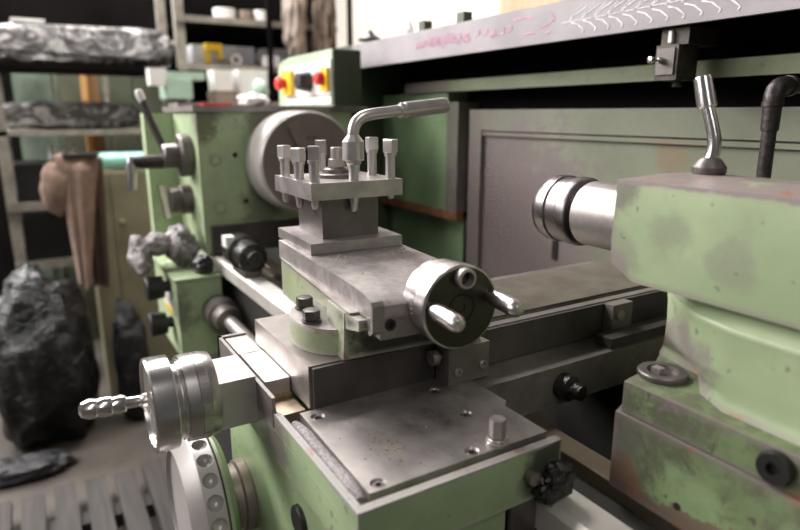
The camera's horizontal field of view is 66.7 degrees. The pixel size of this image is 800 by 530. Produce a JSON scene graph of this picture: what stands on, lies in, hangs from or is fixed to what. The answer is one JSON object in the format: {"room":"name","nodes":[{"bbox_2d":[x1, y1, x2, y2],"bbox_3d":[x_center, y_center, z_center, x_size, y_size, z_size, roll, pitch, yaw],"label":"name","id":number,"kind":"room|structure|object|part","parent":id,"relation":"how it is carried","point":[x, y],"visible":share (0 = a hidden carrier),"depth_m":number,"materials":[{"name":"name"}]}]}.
{"room":"metal workshop","nodes":[
{"label":"metal workshop","id":0,"kind":"room"},
{"bbox_2d":[0,339,166,529],"bbox_3d":[-1.381,1.034,1.024,6.400,0.100,7.100,-8,16,-30],"label":"floor","id":1,"kind":"structure","parent":0,"point":[116,443],"depth_m":2.19,"materials":[{"name":"concrete"}]},
{"bbox_2d":[0,448,79,487],"bbox_3d":[-1.286,0.688,2.070,0.349,0.067,0.138,-8,16,-30],"label":"plastic sheet","id":2,"kind":"object","parent":1,"relation":"on","point":[17,469],"visible":1,"depth_m":2.05,"materials":[{"name":"grey plastic"}]},
{"bbox_2d":[10,73,77,281],"bbox_3d":[-1.838,-0.278,3.193,0.170,1.400,0.120,-8,16,-30],"label":"screen","id":3,"kind":"object","parent":1,"relation":"on","point":[26,87],"visible":0.24,"depth_m":3.04,"materials":[{"name":"green paint"}]},
{"bbox_2d":[0,263,100,449],"bbox_3d":[-1.333,0.326,2.277,0.362,0.669,0.407,-8,16,-30],"label":"bag","id":4,"kind":"object","parent":1,"relation":"on","point":[49,364],"visible":0.99,"depth_m":2.15,"materials":[{"name":"black plastic"}]},
{"bbox_2d":[80,75,92,151],"bbox_3d":[-1.528,-0.270,3.059,0.055,1.450,0.025,-8,16,-30],"label":"wooden stick","id":5,"kind":"object","parent":1,"relation":"on","point":[83,81],"visible":0.02,"depth_m":2.92,"materials":[{"name":"orange wood"}]},
{"bbox_2d":[0,458,174,529],"bbox_3d":[-0.689,0.846,1.437,0.525,0.066,1.251,-8,16,-30],"label":"duckboard","id":6,"kind":"object","parent":1,"relation":"on","point":[134,510],"visible":0.86,"depth_m":1.82,"materials":[{"name":"grey wood"}]},
{"bbox_2d":[86,75,105,152],"bbox_3d":[-1.507,-0.284,3.114,0.060,1.450,0.030,-8,16,-30],"label":"board","id":7,"kind":"object","parent":1,"relation":"on","point":[98,141],"visible":0.02,"depth_m":2.97,"materials":[{"name":"orange wood"}]},
{"bbox_2d":[52,66,163,339],"bbox_3d":[-1.445,-0.461,3.474,0.790,1.620,0.440,-8,16,-30],"label":"tall cabinet","id":8,"kind":"object","parent":1,"relation":"on","point":[122,89],"visible":0.02,"depth_m":3.16,"materials":[{"name":"green metal"}]},
{"bbox_3d":[-1.538,-0.423,3.198,0.335,1.520,0.020,-8,16,-30],"label":"door","id":9,"kind":"part","parent":8,"relation":"part of","materials":[{"name":"green paint"}]},
{"bbox_3d":[-1.202,-0.472,3.394,0.440,1.520,0.020,-8,16,-30],"label":"door","id":10,"kind":"part","parent":8,"relation":"part of","materials":[{"name":"green paint"}]},
{"bbox_2d":[102,76,114,152],"bbox_3d":[-1.452,-0.277,3.126,0.026,1.431,0.065,2,14,9],"label":"rod","id":11,"kind":"object","parent":1,"relation":"on","point":[104,78],"visible":0.02,"depth_m":3.00,"materials":[{"name":"metal"}]},
{"bbox_2d":[112,298,148,420],"bbox_3d":[-1.065,0.373,2.414,0.131,0.512,0.142,-8,16,-30],"label":"bag","id":12,"kind":"object","parent":1,"relation":"on","point":[129,337],"visible":0.76,"depth_m":2.35,"materials":[{"name":"black plastic"}]},
{"bbox_2d":[95,168,175,396],"bbox_3d":[-1.050,0.071,2.648,0.490,0.985,0.222,-8,16,-30],"label":"cabinet","id":13,"kind":"object","parent":1,"relation":"on","point":[127,211],"visible":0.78,"depth_m":2.47,"materials":[{"name":"beige metal"}]},
{"bbox_2d":[39,152,109,289],"bbox_3d":[-1.214,-0.156,2.294,0.222,0.521,0.129,-8,16,-30],"label":"garment","id":14,"kind":"object","parent":13,"relation":"hanging from","point":[72,185],"visible":1,"depth_m":2.26,"materials":[{"name":"brown fabric"}]},
{"bbox_3d":[-1.168,-0.162,2.348,0.087,0.506,0.054,-8,16,-30],"label":"leg","id":15,"kind":"part","parent":14,"relation":"part of","materials":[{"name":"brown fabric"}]},
{"bbox_3d":[-1.176,0.096,2.467,0.078,0.925,0.013,-8,16,-30],"label":"door","id":16,"kind":"part","parent":13,"relation":"part of","materials":[{"name":"green paint"}]},
{"bbox_2d":[99,152,143,168],"bbox_3d":[-1.097,-0.424,2.461,0.255,0.065,0.065,-8,16,-30],"label":"roll","id":17,"kind":"object","parent":13,"relation":"on","point":[114,160],"visible":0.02,"depth_m":2.42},
{"bbox_3d":[-1.108,-0.170,2.427,0.024,0.024,0.014,-8,16,-30],"label":"knob","id":18,"kind":"part","parent":13,"relation":"part of","materials":[{"name":"green paint"}]},
{"bbox_3d":[-0.969,0.065,2.588,0.399,0.925,0.013,-8,16,-30],"label":"door","id":19,"kind":"part","parent":13,"relation":"part of","materials":[{"name":"green paint"}]},
{"bbox_2d":[146,68,204,102],"bbox_3d":[-0.926,-0.609,2.533,0.215,0.390,0.160,-8,16,-30],"label":"stand","id":20,"kind":"object","parent":13,"relation":"on","point":[176,86],"visible":0.59,"depth_m":2.43,"materials":[{"name":"green plastic"}]},
{"bbox_3d":[-0.968,-0.748,2.419,0.064,0.065,0.070,-8,16,-30],"label":"knob","id":21,"kind":"part","parent":20,"relation":"part of","materials":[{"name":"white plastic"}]},
{"bbox_2d":[0,0,336,269],"bbox_3d":[-1.053,-0.499,2.942,1.470,1.950,0.454,-8,16,-30],"label":"storage rack","id":22,"kind":"object","parent":1,"relation":"on","point":[185,22],"visible":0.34,"depth_m":2.68,"materials":[{"name":"grey metal"}]},
{"bbox_3d":[-1.762,-0.449,2.740,0.040,1.950,0.040,-8,16,-30],"label":"post","id":23,"kind":"part","parent":22,"relation":"part of","materials":[{"name":"grey metal"}]},
{"bbox_3d":[-1.567,-0.370,2.424,0.040,1.950,0.040,-8,16,-30],"label":"post","id":24,"kind":"part","parent":22,"relation":"part of","materials":[{"name":"grey metal"}]},
{"bbox_3d":[-1.265,-0.272,2.603,0.710,0.036,0.010,-8,16,-30],"label":"shelf rail","id":25,"kind":"part","parent":22,"relation":"part of","materials":[{"name":"grey metal"}]},
{"bbox_2d":[14,159,53,201],"bbox_3d":[-1.559,-0.368,2.622,0.160,0.150,0.280,-8,16,-30],"label":"crate","id":26,"kind":"object","parent":22,"relation":"on","point":[27,172],"visible":0.64,"depth_m":2.49,"materials":[{"name":"black plastic"}]},
{"bbox_3d":[-1.265,-0.034,2.662,0.710,0.036,0.010,-8,16,-30],"label":"shelf rail","id":27,"kind":"part","parent":22,"relation":"part of","materials":[{"name":"grey metal"}]},
{"bbox_2d":[22,210,72,259],"bbox_3d":[-1.533,-0.144,2.693,0.220,0.170,0.280,-8,16,-30],"label":"crate","id":28,"kind":"object","parent":22,"relation":"on","point":[46,234],"visible":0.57,"depth_m":2.57,"materials":[{"name":"black plastic"}]},
{"bbox_2d":[25,246,73,261],"bbox_3d":[-1.377,-0.082,2.841,0.710,0.020,0.420,-8,16,-30],"label":"shelf","id":29,"kind":"object","parent":22,"relation":"attached to","point":[68,258],"depth_m":2.56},
{"bbox_2d":[48,145,55,158],"bbox_3d":[-1.589,-0.444,2.795,0.034,0.210,0.034,-8,16,-30],"label":"bottle","id":30,"kind":"object","parent":22,"relation":"on","point":[51,147],"visible":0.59,"depth_m":2.77,"materials":[{"name":"white plastic"}]},
{"bbox_2d":[60,145,66,153],"bbox_3d":[-1.550,-0.449,2.817,0.034,0.210,0.034,-8,16,-30],"label":"bottle","id":31,"kind":"object","parent":22,"relation":"on","point":[62,147],"visible":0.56,"depth_m":2.79,"materials":[{"name":"white plastic"}]},
{"bbox_2d":[0,128,141,135],"bbox_3d":[-1.377,-0.597,2.714,0.710,0.020,0.420,-8,16,-30],"label":"shelf","id":32,"kind":"object","parent":22,"relation":"attached to","point":[3,131],"depth_m":2.50,"materials":[{"name":"grey metal"}]},
{"bbox_2d":[3,101,140,129],"bbox_3d":[-1.418,-0.653,2.652,0.568,0.118,0.228,-8,16,-30],"label":"wrapped bundle","id":33,"kind":"object","parent":22,"relation":"on","point":[42,115],"visible":0.97,"depth_m":2.56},
{"bbox_2d":[71,145,77,152],"bbox_3d":[-1.512,-0.455,2.840,0.034,0.210,0.034,-8,16,-30],"label":"bottle","id":34,"kind":"object","parent":22,"relation":"on","point":[74,150],"visible":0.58,"depth_m":2.81,"materials":[{"name":"white plastic"}]},
{"bbox_2d":[0,22,174,66],"bbox_3d":[-1.353,-0.939,2.619,0.726,0.170,0.225,-8,16,-30],"label":"wrapped bundle","id":35,"kind":"object","parent":22,"relation":"on","point":[19,42],"visible":0.8,"depth_m":2.53,"materials":[{"name":"grey fabric"}]},
{"bbox_2d":[10,17,44,23],"bbox_3d":[-1.514,-0.991,2.471,0.120,0.012,0.080,-8,16,-30],"label":"card","id":36,"kind":"object","parent":35,"relation":"on","point":[12,19],"visible":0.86,"depth_m":2.44,"materials":[{"name":"white paper"}]},
{"bbox_2d":[0,61,178,76],"bbox_3d":[-1.377,-0.849,2.651,0.710,0.020,0.420,-8,16,-30],"label":"shelf","id":37,"kind":"object","parent":22,"relation":"attached to","point":[5,67],"depth_m":2.52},
{"bbox_3d":[-1.154,-0.537,3.095,0.040,1.950,0.040,-8,16,-30],"label":"post","id":38,"kind":"part","parent":22,"relation":"part of","materials":[{"name":"grey metal"}]},
{"bbox_3d":[-0.958,-0.459,2.779,0.040,1.950,0.040,-8,16,-30],"label":"post","id":39,"kind":"part","parent":22,"relation":"part of","materials":[{"name":"grey metal"}]},
{"bbox_2d":[203,43,222,63],"bbox_3d":[-0.859,-0.966,2.799,0.075,0.100,0.040,-8,16,-30],"label":"clamp","id":40,"kind":"object","parent":22,"relation":"on","point":[208,47],"visible":0.88,"depth_m":2.78,"materials":[{"name":"plastic"}]},
{"bbox_2d":[186,44,254,65],"bbox_3d":[-0.863,-0.989,2.904,0.290,0.095,0.170,-8,16,-30],"label":"flat box","id":41,"kind":"object","parent":22,"relation":"on","point":[195,52],"visible":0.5,"depth_m":2.83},
{"bbox_2d":[213,7,235,17],"bbox_3d":[-0.799,-1.139,2.768,0.100,0.050,0.100,-8,16,-30],"label":"tin","id":42,"kind":"object","parent":22,"relation":"on","point":[224,12],"visible":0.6,"depth_m":2.73,"materials":[{"name":"white plastic"}]},
{"bbox_3d":[-0.635,-0.911,2.833,0.760,0.026,0.012,-8,16,-30],"label":"shelf rail","id":43,"kind":"part","parent":22,"relation":"part of","materials":[{"name":"grey metal"}]},
{"bbox_2d":[188,70,277,75],"bbox_3d":[-0.730,-0.963,3.023,0.720,0.012,0.420,-8,16,-30],"label":"shelf","id":44,"kind":"object","parent":22,"relation":"attached to","point":[275,71],"depth_m":2.95,"materials":[{"name":"beige wood"}]},
{"bbox_2d":[228,53,242,65],"bbox_3d":[-0.764,-0.952,2.825,0.060,0.060,0.020,-8,16,-30],"label":"bright bearing","id":45,"kind":"object","parent":22,"relation":"on","point":[235,55],"visible":0.94,"depth_m":2.81,"materials":[{"name":"silver metal"}]},
{"bbox_2d":[167,21,312,37],"bbox_3d":[-0.730,-1.157,2.975,0.720,0.012,0.420,-8,16,-30],"label":"shelf","id":46,"kind":"object","parent":22,"relation":"attached to","point":[218,29],"depth_m":2.97,"materials":[{"name":"wood"}]},
{"bbox_2d":[239,10,252,19],"bbox_3d":[-0.714,-1.151,2.818,0.060,0.050,0.060,-8,16,-30],"label":"tin","id":47,"kind":"object","parent":22,"relation":"on","point":[243,14],"visible":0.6,"depth_m":2.79,"materials":[{"name":"brown metal"}]},
{"bbox_3d":[-0.635,-1.105,2.785,0.760,0.026,0.012,-8,16,-30],"label":"shelf rail","id":48,"kind":"part","parent":22,"relation":"part of","materials":[{"name":"grey metal"}]},
{"bbox_2d":[254,10,265,20],"bbox_3d":[-0.654,-1.162,2.853,0.060,0.055,0.060,-8,16,-30],"label":"tin","id":49,"kind":"object","parent":22,"relation":"on","point":[258,14],"visible":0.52,"depth_m":2.83,"materials":[{"name":"white metal"}]},
{"bbox_2d":[259,55,279,66],"bbox_3d":[-0.623,-0.970,2.908,0.080,0.055,0.060,-8,16,-30],"label":"carton","id":50,"kind":"object","parent":22,"relation":"on","point":[263,59],"visible":0.5,"depth_m":2.89,"materials":[{"name":"cardboard"}]},
{"bbox_2d":[255,48,293,65],"bbox_3d":[-0.600,-1.025,3.027,0.279,0.104,0.127,-8,16,-30],"label":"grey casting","id":51,"kind":"object","parent":22,"relation":"on","point":[283,53],"visible":0.4,"depth_m":2.96,"materials":[{"name":"grey metal"}]},
{"bbox_2d":[198,101,279,105],"bbox_3d":[-0.560,-0.128,2.900,0.630,1.250,0.255,-8,16,-30],"label":"workbench","id":52,"kind":"object","parent":1,"relation":"on","point":[234,103],"visible":0.06,"depth_m":2.55,"materials":[{"name":"metal"}]},
{"bbox_2d":[207,91,237,101],"bbox_3d":[-0.767,-0.727,2.626,0.090,0.045,0.140,-8,16,-30],"label":"box","id":53,"kind":"object","parent":52,"relation":"on","point":[228,96],"visible":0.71,"depth_m":2.57,"materials":[{"name":"brown cardboard"}]},
{"bbox_2d":[207,69,231,90],"bbox_3d":[-0.772,-0.790,2.608,0.082,0.085,0.100,-8,16,-30],"label":"storage bin","id":54,"kind":"object","parent":53,"relation":"on","point":[218,80],"visible":0.86,"depth_m":2.57,"materials":[{"name":"white plastic"}]},
{"bbox_2d":[232,69,257,101],"bbox_3d":[-0.684,-0.786,2.675,0.085,0.135,0.120,-8,16,-30],"label":"storage bin","id":55,"kind":"object","parent":52,"relation":"on","point":[243,80],"visible":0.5,"depth_m":2.62,"materials":[{"name":"white plastic"}]},
{"bbox_2d":[251,79,268,95],"bbox_3d":[-0.602,-0.751,2.615,0.072,0.096,0.062,-8,16,-30],"label":"jug","id":56,"kind":"object","parent":52,"relation":"on","point":[259,86],"visible":0.61,"depth_m":2.59,"materials":[{"name":"green plastic"}]},
{"bbox_2d":[257,70,267,84],"bbox_3d":[-0.628,-0.794,2.708,0.045,0.135,0.120,-8,16,-30],"label":"storage bin","id":57,"kind":"object","parent":52,"relation":"on","point":[262,74],"visible":0.29,"depth_m":2.65,"materials":[{"name":"white plastic"}]},
{"bbox_2d":[265,0,352,101],"bbox_3d":[-0.391,-0.553,2.974,0.440,2.040,0.140,-8,16,-30],"label":"rail","id":58,"kind":"object","parent":1,"relation":"on","point":[267,2],"visible":0.22,"depth_m":2.81,"materials":[{"name":"grey metal"}]},
{"bbox_3d":[-0.597,-1.135,2.763,0.020,0.770,0.020,-8,16,-30],"label":"post","id":59,"kind":"part","parent":58,"relation":"part of","materials":[{"name":"black metal"}]},
{"bbox_2d":[281,0,307,56],"bbox_3d":[-0.482,-1.156,2.767,0.122,0.463,0.141,-8,16,-30],"label":"hanging cloth","id":60,"kind":"object","parent":58,"relation":"hanging from","point":[293,16],"visible":0.9,"depth_m":2.74,"materials":[{"name":"beige fabric"}]},
{"bbox_2d":[311,0,336,52],"bbox_3d":[-0.354,-1.122,2.857,0.118,0.610,0.142,-8,16,-30],"label":"hanging cloth","id":61,"kind":"object","parent":58,"relation":"hanging from","point":[323,11],"visible":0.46,"depth_m":2.82,"materials":[{"name":"brown fabric"}]},
{"bbox_3d":[-0.245,-0.579,3.118,0.020,2.020,0.020,-8,16,-30],"label":"post","id":62,"kind":"part","parent":58,"relation":"part of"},
{"bbox_2d":[176,247,680,529],"bbox_3d":[-0.006,0.499,1.100,0.434,0.900,2.470,-8,16,-30],"label":"bed","id":63,"kind":"object","parent":1,"relation":"on","point":[585,428],"visible":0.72,"depth_m":0.80,"materials":[{"name":"paint"}]},
{"bbox_2d":[143,255,224,354],"bbox_3d":[-0.498,0.087,1.363,0.139,0.174,0.255,-8,16,-30],"label":"feed gearbox","id":64,"kind":"object","parent":63,"relation":"attached to","point":[181,293],"visible":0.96,"depth_m":1.28,"materials":[{"name":"green paint"}]},
{"bbox_3d":[-0.515,0.048,1.292,0.048,0.052,0.052,-8,16,-30],"label":"knob","id":65,"kind":"part","parent":64,"relation":"part of","materials":[{"name":"black plastic"}]},
{"bbox_3d":[-0.515,0.126,1.311,0.048,0.052,0.052,-8,16,-30],"label":"knob","id":66,"kind":"part","parent":64,"relation":"part of","materials":[{"name":"black plastic"}]},
{"bbox_2d":[127,222,199,276],"bbox_3d":[-0.514,-0.033,1.327,0.148,0.108,0.122,-8,16,-30],"label":"rag","id":67,"kind":"object","parent":64,"relation":"on","point":[178,244],"visible":1,"depth_m":1.30,"materials":[{"name":"white fabric"}]},
{"bbox_3d":[-0.503,0.079,1.325,0.003,0.037,0.110,-8,16,-30],"label":"data plate","id":68,"kind":"part","parent":64,"relation":"part of","materials":[{"name":"white metal"}]},
{"bbox_3d":[-0.479,0.003,1.354,0.095,0.006,0.255,-8,16,-30],"label":"plate","id":69,"kind":"part","parent":64,"relation":"part of","materials":[{"name":"green paint"}]},
{"bbox_2d":[191,254,213,273],"bbox_3d":[-0.415,-0.004,1.281,0.047,0.040,0.053,-8,16,-30],"label":"oily waste","id":70,"kind":"object","parent":64,"relation":"on","point":[203,263],"visible":1,"depth_m":1.27,"materials":[{"name":"grey fabric"}]},
{"bbox_2d":[221,233,266,277],"bbox_3d":[-0.296,-0.019,1.171,0.068,0.072,0.118,-8,16,-30],"label":"knob","id":71,"kind":"object","parent":63,"relation":"on","point":[247,258],"visible":1,"depth_m":1.15,"materials":[{"name":"metal"}]},
{"bbox_2d":[126,89,367,253],"bbox_3d":[-0.386,-0.241,1.472,0.530,0.348,0.334,-8,16,-30],"label":"headstock","id":72,"kind":"object","parent":63,"relation":"on","point":[193,159],"visible":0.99,"depth_m":1.32,"materials":[{"name":"green paint"}]},
{"bbox_3d":[-0.561,-0.364,1.312,0.020,0.031,0.022,-8,16,-30],"label":"lever knob","id":73,"kind":"part","parent":72,"relation":"part of","materials":[{"name":"white plastic"}]},
{"bbox_3d":[-0.529,-0.141,1.365,0.020,0.075,0.025,-8,16,-30],"label":"feed lever","id":74,"kind":"part","parent":72,"relation":"part of","materials":[{"name":"silver metal"}]},
{"bbox_2d":[168,102,232,106],"bbox_3d":[-0.482,-0.390,1.480,0.130,0.008,0.140,-8,16,-30],"label":"tray","id":75,"kind":"object","parent":72,"relation":"on","point":[177,103],"visible":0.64,"depth_m":1.43,"materials":[{"name":"metal"}]},
{"bbox_2d":[236,92,269,105],"bbox_3d":[-0.346,-0.391,1.433,0.076,0.033,0.109,-8,16,-30],"label":"cloth","id":76,"kind":"object","parent":72,"relation":"on","point":[251,99],"visible":0.9,"depth_m":1.40,"materials":[{"name":"fabric"}]},
{"bbox_3d":[-0.333,-0.378,1.474,0.404,0.012,0.328,-8,16,-30],"label":"lid","id":77,"kind":"part","parent":72,"relation":"part of","materials":[{"name":"metal"}]},
{"bbox_2d":[245,110,346,212],"bbox_3d":[-0.216,-0.223,1.311,0.214,0.214,0.140,-8,16,-30],"label":"lathe chuck","id":78,"kind":"object","parent":72,"relation":"attached to","point":[300,129],"visible":0.4,"depth_m":1.24,"materials":[{"name":"silver metal"}]},
{"bbox_2d":[274,49,360,105],"bbox_3d":[-0.225,-0.454,1.503,0.106,0.123,0.351,-8,16,-30],"label":"control box","id":79,"kind":"object","parent":72,"relation":"on","point":[329,77],"visible":0.99,"depth_m":1.39,"materials":[{"name":"paint"}]},
{"bbox_2d":[294,71,312,91],"bbox_3d":[-0.232,-0.437,1.449,0.032,0.048,0.048,-8,16,-30],"label":"switch","id":80,"kind":"object","parent":79,"relation":"attached to","point":[303,81],"depth_m":1.44,"materials":[{"name":"black plastic"}]},
{"bbox_3d":[-0.223,-0.439,1.476,0.010,0.096,0.283,-8,16,-30],"label":"panel","id":81,"kind":"part","parent":79,"relation":"part of","materials":[{"name":"white metal"}]},
{"bbox_3d":[-0.170,-0.418,1.373,0.008,0.050,0.038,-8,16,-30],"label":"stop plate","id":82,"kind":"part","parent":79,"relation":"part of","materials":[{"name":"yellow plastic"}]},
{"bbox_2d":[166,299,666,529],"bbox_3d":[0.091,0.239,0.688,0.621,0.365,0.382,-8,16,-30],"label":"carriage","id":83,"kind":"object","parent":63,"relation":"on","point":[290,468],"visible":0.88,"depth_m":0.54,"materials":[{"name":"paint"}]},
{"bbox_2d":[78,261,667,452],"bbox_3d":[0.029,0.092,0.687,0.697,0.086,0.154,-8,16,-30],"label":"slide","id":84,"kind":"object","parent":83,"relation":"on","point":[180,398],"visible":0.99,"depth_m":0.58,"materials":[{"name":"metal"}]},
{"bbox_2d":[279,240,523,360],"bbox_3d":[-0.024,0.020,0.613,0.175,0.095,0.348,-8,16,-30],"label":"slide","id":85,"kind":"object","parent":84,"relation":"on","point":[345,312],"visible":1,"depth_m":0.54,"materials":[{"name":"green paint"}]},
{"bbox_2d":[275,137,402,254],"bbox_3d":[-0.074,-0.087,0.712,0.116,0.121,0.119,-8,16,-30],"label":"post","id":86,"kind":"object","parent":85,"relation":"on","point":[337,204],"visible":0.95,"depth_m":0.68,"materials":[{"name":"metal"}]},
{"bbox_2d":[319,167,348,178],"bbox_3d":[-0.074,-0.108,0.707,0.050,0.011,0.050,-8,16,-30],"label":"washer","id":87,"kind":"object","parent":86,"relation":"in","point":[328,172],"depth_m":0.69,"materials":[{"name":"metal"}]},
{"bbox_3d":[-0.074,-0.094,0.710,0.112,0.018,0.114,-8,16,-30],"label":"plate","id":88,"kind":"part","parent":86,"relation":"part of","materials":[{"name":"metal"}]},
{"bbox_3d":[-0.074,-0.035,0.725,0.111,0.012,0.114,-7,16,-28],"label":"plate","id":89,"kind":"part","parent":86,"relation":"part of","materials":[{"name":"metal"}]},
{"bbox_2d":[342,97,449,160],"bbox_3d":[-0.003,-0.152,0.677,0.128,0.068,0.024,-6,15,-22],"label":"wrench","id":90,"kind":"object","parent":86,"relation":"on","point":[352,144],"visible":1,"depth_m":0.66,"materials":[{"name":"metal"}]},
{"bbox_2d":[342,135,363,160],"bbox_3d":[-0.051,-0.128,0.662,0.024,0.028,0.024,-8,16,-30],"label":"socket","id":91,"kind":"object","parent":90,"relation":"attached to","point":[352,145],"depth_m":0.65,"materials":[{"name":"metal"}]},
{"bbox_3d":[-0.020,-0.159,0.668,0.080,0.037,0.013,-6,15,-23],"label":"arm","id":92,"kind":"part","parent":90,"relation":"part of","materials":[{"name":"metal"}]},
{"bbox_2d":[326,248,415,273],"bbox_3d":[-0.014,-0.004,0.626,0.094,0.001,0.103,-8,16,-30],"label":"swarf","id":93,"kind":"object","parent":85,"relation":"on","point":[399,248],"visible":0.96,"depth_m":0.65,"materials":[{"name":"metal"}]},
{"bbox_3d":[0.036,0.041,0.476,0.016,0.016,0.042,-8,16,-30],"label":"handle","id":94,"kind":"part","parent":85,"relation":"part of","materials":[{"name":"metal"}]},
{"bbox_3d":[0.086,0.031,0.500,0.016,0.016,0.042,-8,16,-30],"label":"handle","id":95,"kind":"part","parent":85,"relation":"part of","materials":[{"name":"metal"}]},
{"bbox_2d":[336,390,475,469],"bbox_3d":[0.007,0.135,0.510,0.118,0.001,0.113,-8,16,-30],"label":"chips","id":96,"kind":"object","parent":83,"relation":"on","point":[414,390],"visible":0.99,"depth_m":0.48,"materials":[{"name":"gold metal"}]},
{"bbox_3d":[0.019,0.140,0.519,0.174,0.015,0.134,-8,16,-30],"label":"plate","id":97,"kind":"part","parent":83,"relation":"part of","materials":[{"name":"metal"}]},
{"bbox_2d":[532,74,799,529],"bbox_3d":[0.291,0.013,0.503,0.242,0.331,0.460,-8,16,-30],"label":"tailstock","id":98,"kind":"object","parent":63,"relation":"on","point":[706,434],"visible":1,"depth_m":0.43,"materials":[{"name":"green paint"}]},
{"bbox_2d":[637,361,688,385],"bbox_3d":[0.213,0.088,0.493,0.039,0.005,0.039,-10,17,-34],"label":"washer","id":99,"kind":"object","parent":98,"relation":"in","point":[650,373],"depth_m":0.49,"materials":[{"name":"metal"}]},
{"bbox_3d":[0.260,-0.084,0.511,0.027,0.014,0.027,-8,16,-30],"label":"lever","id":100,"kind":"part","parent":98,"relation":"part of","materials":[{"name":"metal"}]},
{"bbox_2d":[499,0,564,13],"bbox_3d":[0.827,-0.670,2.696,0.040,2.400,1.210,-8,16,-30],"label":"wooden board","id":101,"kind":"object","parent":1,"relation":"on","point":[505,6],"visible":0.02,"depth_m":2.94,"materials":[{"name":"beige wood"}]},
{"bbox_2d":[335,0,799,278],"bbox_3d":[0.463,0.262,1.091,0.381,1.366,1.830,-8,16,-30],"label":"guard","id":102,"kind":"object","parent":1,"relation":"on","point":[535,95],"visible":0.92,"depth_m":1.10,"materials":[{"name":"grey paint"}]},
{"bbox_3d":[-0.081,-0.223,1.674,0.150,0.706,0.100,-8,16,-30],"label":"post","id":103,"kind":"part","parent":102,"relation":"part of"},
{"bbox_2d":[358,29,380,41],"bbox_3d":[-0.074,-0.562,1.498,0.060,0.036,0.060,-8,16,-30],"label":"funnel","id":104,"kind":"object","parent":102,"relation":"on","point":[369,36],"visible":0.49,"depth_m":1.48,"materials":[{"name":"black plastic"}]},
{"bbox_2d":[404,21,413,33],"bbox_3d":[0.021,-0.517,1.327,0.024,0.031,0.024,-8,16,-30],"label":"lid","id":105,"kind":"object","parent":102,"relation":"on","point":[409,29],"visible":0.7,"depth_m":1.32,"materials":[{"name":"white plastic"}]},
{"bbox_2d":[414,20,431,31],"bbox_3d":[0.049,-0.501,1.283,0.020,0.022,0.039,-8,16,-30],"label":"block","id":106,"kind":"object","parent":102,"relation":"on","point":[422,25],"visible":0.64,"depth_m":1.27,"materials":[{"name":"white plastic"}]},
{"bbox_3d":[0.048,-0.143,1.506,0.022,0.018,0.335,-8,16,-30],"label":"rusty sill","id":107,"kind":"part","parent":102,"relation":"part of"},
{"bbox_3d":[0.054,-0.287,1.501,0.055,0.260,0.290,-8,16,-30],"label":"door","id":108,"kind":"part","parent":102,"relation":"part of","materials":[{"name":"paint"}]},
{"bbox_2d":[457,11,471,22],"bbox_3d":[0.123,-0.471,1.162,0.020,0.022,0.022,-8,16,-30],"label":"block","id":109,"kind":"object","parent":102,"relation":"on","point":[463,16],"visible":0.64,"depth_m":1.15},
{"bbox_2d":[352,0,586,47],"bbox_3d":[0.489,-0.388,0.886,0.380,0.006,1.730,-8,16,-30],"label":"shelf","id":110,"kind":"object","parent":102,"relation":"attached to","point":[567,6],"depth_m":1.08,"materials":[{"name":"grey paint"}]},
{"bbox_3d":[0.520,0.075,0.799,0.049,0.548,1.362,-8,16,-30],"label":"panel","id":111,"kind":"part","parent":102,"relation":"part of","materials":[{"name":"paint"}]},
{"bbox_2d":[647,25,720,86],"bbox_3d":[0.371,-0.273,0.802,0.095,0.074,0.041,-8,16,-30],"label":"switch","id":112,"kind":"object","parent":102,"relation":"attached to","point":[676,59],"visible":1,"depth_m":0.79,"materials":[{"name":"grey metal"}]},
{"bbox_2d":[756,75,799,177],"bbox_3d":[0.453,-0.048,0.721,0.130,0.336,0.023,-8,16,-30],"label":"pipe","id":113,"kind":"object","parent":102,"relation":"attached to","point":[774,95],"visible":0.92,"depth_m":0.66,"materials":[{"name":"black rubber"}]},
{"bbox_2d":[0,0,313,290],"bbox_3d":[-3.184,-1.485,3.490,6.400,3.600,0.200,-8,16,-30],"label":"wall","id":114,"kind":"structure","parent":0,"point":[97,13],"depth_m":4.02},
{"bbox_2d":[335,0,498,47],"bbox_3d":[1.315,-1.131,2.066,0.200,3.600,6.950,-8,16,-30],"label":"wall","id":115,"kind":"structure","parent":0,"point":[385,18],"depth_m":4.02,"materials":[{"name":"beige paint"}]}
]}

